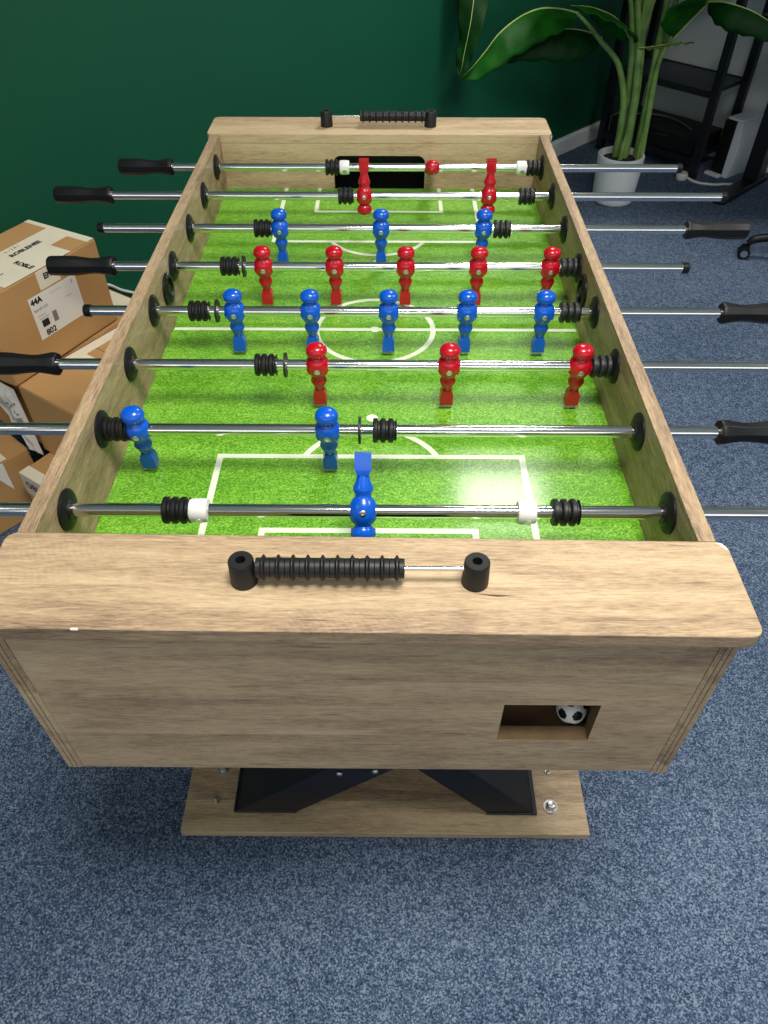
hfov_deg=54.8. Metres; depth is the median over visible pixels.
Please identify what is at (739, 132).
computer tower
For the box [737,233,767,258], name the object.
office chair
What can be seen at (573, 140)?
baseboard
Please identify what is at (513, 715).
ball return slot
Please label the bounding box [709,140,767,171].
baseboard
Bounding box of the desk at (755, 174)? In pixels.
[712,12,767,204]
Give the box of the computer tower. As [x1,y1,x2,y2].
[704,110,762,178]
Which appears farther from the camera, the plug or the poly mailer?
the plug
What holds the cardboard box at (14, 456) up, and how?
on the floor
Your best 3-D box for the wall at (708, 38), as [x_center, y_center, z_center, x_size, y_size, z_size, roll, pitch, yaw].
[2.714,-2.098,2.144,0.120,2.750,4.000,-34,54,-29]
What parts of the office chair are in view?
arm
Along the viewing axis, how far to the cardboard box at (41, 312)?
1.75 m
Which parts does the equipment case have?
carry handle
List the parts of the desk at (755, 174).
leg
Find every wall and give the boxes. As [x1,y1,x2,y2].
[0,0,634,297]
[634,0,767,137]
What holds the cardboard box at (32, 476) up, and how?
on the floor
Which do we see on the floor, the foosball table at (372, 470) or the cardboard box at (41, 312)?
the foosball table at (372, 470)
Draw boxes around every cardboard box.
[0,220,116,385]
[0,289,130,442]
[0,435,33,533]
[18,328,115,453]
[19,452,54,499]
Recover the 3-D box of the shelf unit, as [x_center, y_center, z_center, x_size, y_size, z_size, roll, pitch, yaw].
[1.414,-2.340,3.297,0.312,1.450,0.575,-33,54,-28]
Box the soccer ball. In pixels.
[556,705,586,723]
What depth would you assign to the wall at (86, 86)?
2.30 m
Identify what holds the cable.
attached to the wall at (86, 86)
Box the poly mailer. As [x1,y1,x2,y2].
[0,382,43,454]
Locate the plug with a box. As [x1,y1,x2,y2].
[676,171,732,185]
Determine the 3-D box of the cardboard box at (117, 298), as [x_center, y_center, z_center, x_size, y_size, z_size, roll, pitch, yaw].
[-0.893,-0.433,2.011,0.355,0.198,0.420,26,51,23]
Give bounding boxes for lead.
[637,113,691,129]
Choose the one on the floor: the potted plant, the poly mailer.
the potted plant
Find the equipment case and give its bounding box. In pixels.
[609,105,722,155]
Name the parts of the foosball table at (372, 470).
handle, handle, handle, panel, handle, post, post, player rod, panel, player rod, board, player rod, player rod, player rod, player rod, player rod, player rod, post, post, panel, handle, handle, handle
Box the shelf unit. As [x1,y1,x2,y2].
[595,0,767,179]
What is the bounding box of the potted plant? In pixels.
[456,0,767,206]
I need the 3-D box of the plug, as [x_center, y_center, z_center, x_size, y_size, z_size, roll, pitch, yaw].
[1.537,-1.595,3.557,0.266,0.034,0.059,18,48,17]
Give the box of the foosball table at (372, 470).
[0,109,767,838]
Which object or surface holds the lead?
on the equipment case
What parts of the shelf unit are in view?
post, post, post, post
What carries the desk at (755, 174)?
on the floor
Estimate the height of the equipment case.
0.072 m
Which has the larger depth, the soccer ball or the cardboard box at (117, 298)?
the cardboard box at (117, 298)
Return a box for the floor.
[0,138,767,1023]
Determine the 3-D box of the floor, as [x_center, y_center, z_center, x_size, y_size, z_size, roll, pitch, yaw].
[-0.019,0.591,1.494,9.200,0.100,9.200,0,45,0]
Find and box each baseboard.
[551,112,618,155]
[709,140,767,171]
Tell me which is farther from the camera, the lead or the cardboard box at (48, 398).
the lead
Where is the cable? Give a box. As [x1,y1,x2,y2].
[107,283,133,293]

